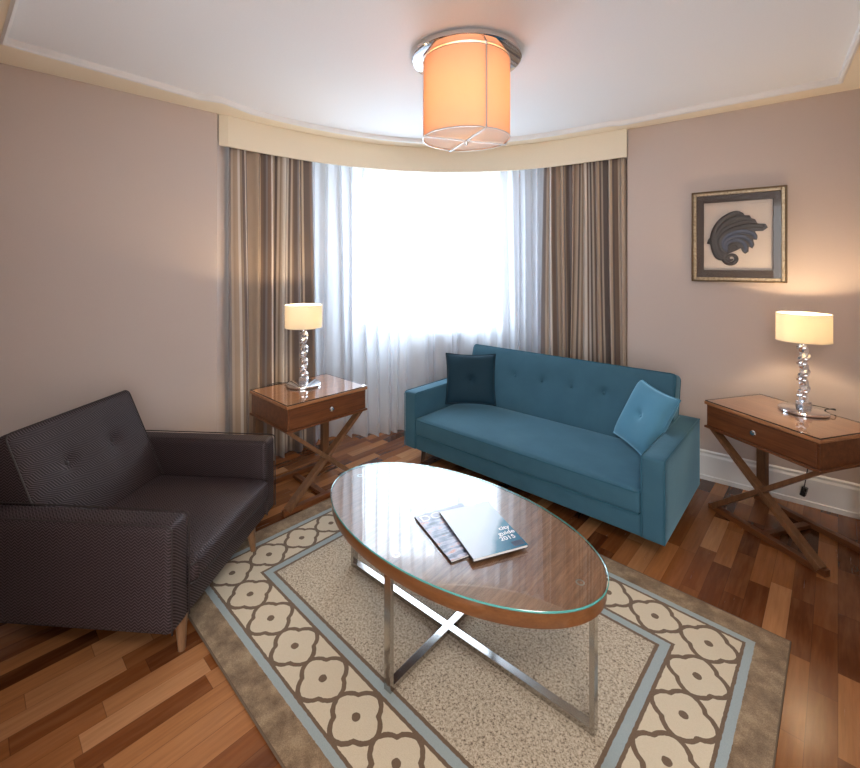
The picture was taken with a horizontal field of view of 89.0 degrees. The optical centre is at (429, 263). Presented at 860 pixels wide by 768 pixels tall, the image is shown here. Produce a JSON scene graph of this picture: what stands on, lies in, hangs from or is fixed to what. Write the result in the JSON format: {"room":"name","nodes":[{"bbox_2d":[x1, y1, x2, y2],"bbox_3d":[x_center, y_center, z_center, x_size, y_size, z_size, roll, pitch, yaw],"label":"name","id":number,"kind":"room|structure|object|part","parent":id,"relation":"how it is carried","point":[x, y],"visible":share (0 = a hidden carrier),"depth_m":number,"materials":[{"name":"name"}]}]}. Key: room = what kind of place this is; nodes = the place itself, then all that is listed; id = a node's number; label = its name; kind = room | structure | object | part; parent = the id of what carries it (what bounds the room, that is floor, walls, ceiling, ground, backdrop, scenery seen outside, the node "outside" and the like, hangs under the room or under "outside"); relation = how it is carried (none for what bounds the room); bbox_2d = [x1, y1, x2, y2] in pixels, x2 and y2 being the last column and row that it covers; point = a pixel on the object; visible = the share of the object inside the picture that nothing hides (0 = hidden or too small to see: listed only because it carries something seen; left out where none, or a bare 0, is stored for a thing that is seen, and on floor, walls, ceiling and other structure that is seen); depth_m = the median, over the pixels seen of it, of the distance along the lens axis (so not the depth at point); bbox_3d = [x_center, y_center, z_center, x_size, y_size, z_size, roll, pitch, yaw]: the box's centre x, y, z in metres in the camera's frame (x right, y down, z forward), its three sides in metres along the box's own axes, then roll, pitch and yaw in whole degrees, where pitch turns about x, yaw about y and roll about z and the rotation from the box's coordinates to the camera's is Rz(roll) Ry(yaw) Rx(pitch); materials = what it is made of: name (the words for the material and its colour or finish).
{"room":"hotel room","nodes":[
{"label":"hotel room","id":0,"kind":"room"},
{"bbox_2d":[0,63,228,436],"bbox_3d":[-2.020,0.150,2.848,0.273,2.900,1.517,0,0,38],"label":"wall","id":1,"kind":"structure","parent":0,"point":[114,203],"depth_m":2.76,"materials":[{"name":"paint"}]},
{"bbox_2d":[0,430,859,767],"bbox_3d":[0.100,1.660,1.200,7.000,0.120,7.600,0,0,0],"label":"floor","id":2,"kind":"structure","parent":0,"point":[70,697],"depth_m":1.76,"materials":[{"name":"brown wood"}]},
{"bbox_2d":[0,390,275,651],"bbox_3d":[-1.443,1.169,2.204,0.995,0.865,0.935,0,0,5],"label":"armchair","id":3,"kind":"object","parent":2,"relation":"on","point":[107,522],"visible":1,"depth_m":1.89,"materials":[{"name":"black fabric"}]},
{"bbox_3d":[-1.756,1.028,2.229,0.360,0.572,0.701,0,0,5],"label":"backrest","id":4,"kind":"part","parent":3,"relation":"part of","materials":[{"name":"brown fabric"}]},
{"bbox_3d":[-1.450,1.240,1.793,0.900,0.433,0.115,0,0,5],"label":"arm","id":5,"kind":"part","parent":3,"relation":"part of"},
{"bbox_3d":[-1.041,1.523,1.828,0.052,0.157,0.051,0,0,5],"label":"leg","id":6,"kind":"part","parent":3,"relation":"part of","materials":[{"name":"brown wood"}]},
{"bbox_2d":[108,475,267,581],"bbox_3d":[-1.306,1.270,2.193,0.722,0.137,0.699,0,0,5],"label":"seat cushion","id":7,"kind":"object","parent":3,"relation":"on","point":[218,507],"depth_m":2.22,"materials":[{"name":"brown fabric"}]},
{"bbox_3d":[-1.384,1.240,2.611,0.900,0.433,0.115,0,0,5],"label":"arm","id":8,"kind":"part","parent":3,"relation":"part of"},
{"bbox_3d":[-1.413,1.395,2.202,0.868,0.125,0.715,0,0,5],"label":"frame","id":9,"kind":"part","parent":3,"relation":"part of","materials":[{"name":"brown fabric"}]},
{"bbox_3d":[-0.994,1.517,2.417,0.052,0.146,0.051,0,0,5],"label":"leg","id":10,"kind":"part","parent":3,"relation":"part of","materials":[{"name":"brown wood"}]},
{"bbox_2d":[250,373,366,517],"bbox_3d":[-0.858,1.244,3.139,0.554,0.712,0.638,0,0,43],"label":"side table","id":11,"kind":"object","parent":2,"relation":"on","point":[289,411],"visible":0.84,"depth_m":3.00,"materials":[{"name":"brown wood"}]},
{"bbox_3d":[-1.217,1.317,3.103,0.040,0.498,0.056,0,0,43],"label":"leg","id":12,"kind":"part","parent":11,"relation":"part of","materials":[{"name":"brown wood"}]},
{"bbox_2d":[267,303,322,389],"bbox_3d":[-0.967,0.592,3.226,0.360,0.589,0.267,0,0,26],"label":"table lamp","id":13,"kind":"object","parent":11,"relation":"on","point":[303,317],"visible":1,"depth_m":3.13,"materials":[{"name":"silver metal"}]},
{"bbox_3d":[-0.924,0.657,3.205,0.062,0.340,0.070,0,0,0],"label":"stem","id":14,"kind":"part","parent":13,"relation":"part of","materials":[{"name":"clear glass"}]},
{"bbox_3d":[-0.925,0.381,3.205,0.264,0.164,0.264,0,0,0],"label":"lamp shade","id":15,"kind":"part","parent":13,"relation":"part of","materials":[{"name":"fabric"}]},
{"bbox_3d":[-0.925,0.381,3.205,0.267,0.167,0.267,0,0,0],"label":"shade frame","id":16,"kind":"part","parent":13,"relation":"part of","materials":[{"name":"beige fabric"}]},
{"bbox_3d":[-1.030,1.583,3.301,0.040,0.034,0.636,0,0,43],"label":"foot rail","id":17,"kind":"part","parent":11,"relation":"part of","materials":[{"name":"brown wood"}]},
{"bbox_3d":[-0.713,1.583,3.002,0.040,0.034,0.636,0,0,43],"label":"foot rail","id":18,"kind":"part","parent":11,"relation":"part of","materials":[{"name":"brown wood"}]},
{"bbox_3d":[-0.867,1.060,3.148,0.529,0.014,0.638,0,0,43],"label":"moulding","id":19,"kind":"part","parent":11,"relation":"part of","materials":[{"name":"brown wood"}]},
{"bbox_3d":[-0.867,0.891,3.147,0.520,0.007,0.628,0,0,43],"label":"glass","id":20,"kind":"part","parent":11,"relation":"part of","materials":[{"name":"brown"}]},
{"bbox_3d":[-0.711,1.327,3.001,0.050,0.518,0.601,0,0,43],"label":"crossed leg","id":21,"kind":"part","parent":11,"relation":"part of","materials":[{"name":"brown wood"}]},
{"bbox_3d":[-0.714,1.327,3.003,0.050,0.518,0.601,0,0,43],"label":"crossed leg","id":22,"kind":"part","parent":11,"relation":"part of","materials":[{"name":"brown wood"}]},
{"bbox_3d":[-0.843,1.317,3.500,0.040,0.498,0.056,0,0,43],"label":"leg","id":23,"kind":"part","parent":11,"relation":"part of","materials":[{"name":"brown wood"}]},
{"bbox_3d":[-0.683,0.983,2.974,0.010,0.124,0.592,0,0,43],"label":"drawer","id":24,"kind":"part","parent":11,"relation":"part of","materials":[{"name":"brown wood"}]},
{"bbox_2d":[187,464,790,767],"bbox_3d":[0.075,1.594,2.041,2.378,0.010,1.700,0,0,43],"label":"rug","id":25,"kind":"object","parent":2,"relation":"on","point":[294,629],"visible":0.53,"depth_m":1.69,"materials":[{"name":"brown carpet"}]},
{"bbox_2d":[330,462,608,736],"bbox_3d":[0.078,1.341,1.898,1.344,0.494,0.740,0,0,41],"label":"coffee table","id":26,"kind":"object","parent":25,"relation":"on","point":[558,581],"visible":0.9,"depth_m":1.66,"materials":[{"name":"brown wood"}]},
{"bbox_3d":[-0.399,1.373,2.311,0.018,0.432,0.034,0,0,41],"label":"leg","id":27,"kind":"part","parent":26,"relation":"part of","materials":[{"name":"silver metal"}]},
{"bbox_3d":[-0.153,1.373,1.631,0.034,0.432,0.018,0,0,41],"label":"leg","id":28,"kind":"part","parent":26,"relation":"part of","materials":[{"name":"silver metal"}]},
{"bbox_2d":[415,503,468,562],"bbox_3d":[0.111,1.090,1.794,0.237,0.008,0.315,0,0,-27],"label":"magazine","id":29,"kind":"object","parent":26,"relation":"on","point":[432,523],"visible":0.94,"depth_m":1.76,"materials":[{"name":"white paper"}]},
{"bbox_2d":[440,502,527,561],"bbox_3d":[0.209,1.079,1.785,0.234,0.011,0.325,0,0,-21],"label":"magazine","id":30,"kind":"object","parent":29,"relation":"on","point":[483,533],"visible":1,"depth_m":1.76,"materials":[{"name":"white paper"}]},
{"bbox_2d":[511,539,524,545],"bbox_3d":[0.339,1.074,1.687,0.048,0.001,0.027,0,0,-21],"label":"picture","id":31,"kind":"object","parent":30,"relation":"on","point":[514,542],"depth_m":1.69,"materials":[{"name":"blue paper"}]},
{"bbox_3d":[0.078,1.099,1.898,1.344,0.008,0.740,0,0,41],"label":"glass","id":32,"kind":"part","parent":26,"relation":"part of","materials":[{"name":"teal"}]},
{"bbox_3d":[0.555,1.373,1.485,0.018,0.432,0.034,0,0,41],"label":"leg","id":33,"kind":"part","parent":26,"relation":"part of","materials":[{"name":"silver metal"}]},
{"bbox_2d":[404,344,699,545],"bbox_3d":[0.816,1.172,3.271,1.932,0.859,0.940,0,0,42],"label":"sofa","id":34,"kind":"object","parent":2,"relation":"on","point":[548,434],"visible":0.88,"depth_m":3.04,"materials":[{"name":"fabric"}]},
{"bbox_3d":[-0.045,1.537,3.550,0.049,0.130,0.050,0,0,42],"label":"leg","id":35,"kind":"part","parent":34,"relation":"part of","materials":[{"name":"brown wood"}]},
{"bbox_3d":[0.131,1.260,3.863,0.122,0.449,0.880,0,0,42],"label":"arm","id":36,"kind":"part","parent":34,"relation":"part of","materials":[{"name":"fabric"}]},
{"bbox_2d":[445,353,495,405],"bbox_3d":[0.350,0.991,3.770,0.436,0.431,0.148,0,0,6],"label":"cushion","id":37,"kind":"object","parent":34,"relation":"on","point":[470,378],"visible":1,"depth_m":3.73,"materials":[{"name":"blue fabric"}]},
{"bbox_2d":[416,403,640,512],"bbox_3d":[0.736,1.284,3.182,1.682,0.167,0.686,0,0,42],"label":"seat cushion","id":38,"kind":"object","parent":34,"relation":"on","point":[589,462],"depth_m":2.96,"materials":[{"name":"fabric"}]},
{"bbox_3d":[0.802,1.423,3.256,1.698,0.125,0.848,0,0,42],"label":"frame","id":39,"kind":"part","parent":34,"relation":"part of","materials":[{"name":"fabric"}]},
{"bbox_3d":[1.032,1.021,3.511,1.684,0.548,0.290,0,0,42],"label":"backrest","id":40,"kind":"part","parent":34,"relation":"part of","materials":[{"name":"fabric"}]},
{"bbox_2d":[613,380,680,454],"bbox_3d":[1.411,1.013,2.879,0.231,0.410,0.452,0,0,-5],"label":"cushion","id":41,"kind":"object","parent":34,"relation":"on","point":[648,412],"visible":0.85,"depth_m":2.80,"materials":[{"name":"blue fabric"}]},
{"bbox_3d":[1.479,1.260,2.655,0.122,0.449,0.880,0,0,42],"label":"arm","id":42,"kind":"part","parent":34,"relation":"part of","materials":[{"name":"fabric"}]},
{"bbox_2d":[704,394,859,577],"bbox_3d":[2.112,1.244,2.607,0.516,0.712,0.674,0,0,-16],"label":"side table","id":43,"kind":"object","parent":2,"relation":"on","point":[822,446],"visible":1,"depth_m":2.50,"materials":[{"name":"brown wood"}]},
{"bbox_3d":[2.240,1.317,2.946,0.040,0.498,0.056,0,0,-16],"label":"leg","id":44,"kind":"part","parent":43,"relation":"part of","materials":[{"name":"brown wood"}]},
{"bbox_3d":[1.899,0.983,2.545,0.010,0.124,0.628,0,0,-16],"label":"drawer","id":45,"kind":"part","parent":43,"relation":"part of","materials":[{"name":"brown wood"}]},
{"bbox_3d":[1.939,1.327,2.557,0.050,0.518,0.636,0,0,-16],"label":"crossed leg","id":46,"kind":"part","parent":43,"relation":"part of","materials":[{"name":"brown wood"}]},
{"bbox_3d":[1.936,1.327,2.556,0.050,0.518,0.636,0,0,-16],"label":"crossed leg","id":47,"kind":"part","parent":43,"relation":"part of","materials":[{"name":"brown wood"}]},
{"bbox_3d":[1.938,1.583,2.557,0.040,0.034,0.672,0,0,-16],"label":"foot rail","id":48,"kind":"part","parent":43,"relation":"part of","materials":[{"name":"brown wood"}]},
{"bbox_3d":[2.124,1.060,2.610,0.491,0.014,0.674,0,0,-16],"label":"moulding","id":49,"kind":"part","parent":43,"relation":"part of","materials":[{"name":"brown wood"}]},
{"bbox_3d":[2.123,0.891,2.610,0.482,0.007,0.664,0,0,-16],"label":"glass","id":50,"kind":"part","parent":43,"relation":"part of","materials":[{"name":"brown"}]},
{"bbox_2d":[775,311,835,496],"bbox_3d":[2.323,0.908,2.673,0.431,1.222,0.267,0,0,-27],"label":"table lamp","id":51,"kind":"object","parent":43,"relation":"on","point":[802,328],"visible":0.98,"depth_m":2.60,"materials":[{"name":"silver metal"}]},
{"bbox_3d":[2.251,0.657,2.636,0.062,0.340,0.070,0,0,0],"label":"stem","id":52,"kind":"part","parent":51,"relation":"part of","materials":[{"name":"clear glass"}]},
{"bbox_3d":[2.250,0.381,2.636,0.264,0.164,0.264,0,0,0],"label":"lamp shade","id":53,"kind":"part","parent":51,"relation":"part of","materials":[{"name":"fabric"}]},
{"bbox_3d":[2.250,0.381,2.636,0.267,0.167,0.267,0,0,0],"label":"shade frame","id":54,"kind":"part","parent":51,"relation":"part of","materials":[{"name":"beige fabric"}]},
{"bbox_3d":[2.404,1.171,2.714,0.076,0.635,0.264,0,0,5],"label":"cord","id":55,"kind":"part","parent":51,"relation":"part of","materials":[{"name":"black plastic"}]},
{"bbox_3d":[2.321,1.583,2.667,0.040,0.034,0.672,0,0,-16],"label":"foot rail","id":56,"kind":"part","parent":43,"relation":"part of","materials":[{"name":"brown wood"}]},
{"bbox_2d":[8,0,859,138],"bbox_3d":[0.100,-1.235,1.200,7.000,0.200,7.600,0,0,0],"label":"ceiling","id":57,"kind":"structure","parent":0,"point":[340,64],"depth_m":2.27,"materials":[{"name":"white paint"}]},
{"bbox_2d":[412,28,521,151],"bbox_3d":[0.198,-0.891,2.390,0.594,0.487,0.594,0,0,0],"label":"ceiling lamp","id":58,"kind":"object","parent":57,"relation":"attached to","point":[465,72],"visible":1,"depth_m":2.19,"materials":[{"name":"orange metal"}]},
{"bbox_3d":[-0.032,-0.887,2.311,0.012,0.427,0.008,0,0,-19],"label":"rod","id":59,"kind":"part","parent":58,"relation":"part of","materials":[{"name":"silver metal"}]},
{"bbox_3d":[0.198,-0.886,2.390,0.472,0.413,0.472,0,0,0],"label":"lamp shade","id":60,"kind":"part","parent":58,"relation":"part of","materials":[{"name":"fabric"}]},
{"bbox_2d":[424,126,508,149],"bbox_3d":[0.198,-0.685,2.390,0.464,0.004,0.464,0,0,0],"label":"diffuser","id":61,"kind":"object","parent":58,"relation":"attached to","point":[438,137],"depth_m":2.35,"materials":[{"name":"white glass"}]},
{"bbox_3d":[0.198,-1.117,2.390,0.594,0.034,0.594,0,0,0],"label":"ceiling plate","id":62,"kind":"part","parent":58,"relation":"part of","materials":[{"name":"silver metal"}]},
{"bbox_3d":[0.277,-0.887,2.160,0.008,0.427,0.012,0,0,-19],"label":"rod","id":63,"kind":"part","parent":58,"relation":"part of","materials":[{"name":"silver metal"}]},
{"bbox_2d":[627,89,859,483],"bbox_3d":[2.201,0.150,3.223,0.336,2.900,1.574,0,0,-43],"label":"wall","id":64,"kind":"structure","parent":0,"point":[718,338],"depth_m":3.11,"materials":[{"name":"paint"}]},
{"bbox_2d":[219,114,626,172],"bbox_3d":[-0.009,-0.990,3.786,3.195,0.230,0.788,0,0,-6],"label":"pelmet","id":65,"kind":"object","parent":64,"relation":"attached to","point":[234,132],"visible":0.93,"depth_m":3.88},
{"bbox_2d":[228,147,315,457],"bbox_3d":[-1.268,0.314,3.590,0.735,2.548,0.113,0,0,-42],"label":"striped curtain","id":66,"kind":"object","parent":65,"relation":"hanging from","point":[271,227],"visible":0.77,"depth_m":3.54,"materials":[{"name":"brown fabric"}]},
{"bbox_2d":[541,158,626,365],"bbox_3d":[1.339,0.314,3.850,0.754,2.548,0.134,0,0,35],"label":"striped curtain","id":67,"kind":"object","parent":65,"relation":"hanging from","point":[584,284],"visible":0.67,"depth_m":3.83,"materials":[{"name":"brown fabric"}]},
{"bbox_2d":[0,0,859,147],"bbox_3d":[0.056,-1.125,2.371,3.942,0.040,3.882,0,0,38],"label":"trim","id":68,"kind":"structure","parent":64,"relation":"attached to","point":[8,55],"depth_m":2.85,"materials":[{"name":"beige paint"}]},
{"bbox_2d":[0,0,859,143],"bbox_3d":[0.182,-1.115,2.383,3.401,0.040,3.393,0,0,39],"label":"trim","id":69,"kind":"structure","parent":64,"relation":"attached to","point":[4,40],"depth_m":2.88,"materials":[{"name":"white paint"}]},
{"bbox_2d":[692,185,787,282],"bbox_3d":[2.195,-0.202,3.127,0.558,0.662,0.039,0,0,38],"label":"framed picture","id":70,"kind":"object","parent":64,"relation":"attached to","point":[739,235],"visible":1,"depth_m":3.12,"materials":[{"name":"brown"}]},
{"bbox_3d":[1.980,0.150,1.590,1.760,2.900,2.220,0,0,0],"label":"wall","id":71,"kind":"structure","parent":0,"visible":0},
{"bbox_2d":[700,449,859,519],"bbox_3d":[1.363,1.492,2.074,1.458,0.215,2.726,0,0,38],"label":"baseboard","id":72,"kind":"structure","parent":71,"relation":"attached to","point":[833,495],"depth_m":2.94,"materials":[{"name":"white paint"}]},
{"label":"wall window","id":73,"kind":"structure","parent":0,"visible":0},
{"bbox_3d":[0.000,-0.110,4.480,1.600,1.620,0.140,0,0,0],"label":"window","id":74,"kind":"structure","parent":73,"relation":"attached to","visible":0},
{"bbox_2d":[312,162,543,442],"bbox_3d":[-0.047,0.314,4.122,2.493,2.548,0.466,0,0,-7],"label":"sheer curtain","id":75,"kind":"object","parent":74,"relation":"hanging from","point":[412,269],"visible":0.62,"depth_m":4.22,"materials":[{"name":"white fabric"}]}
]}

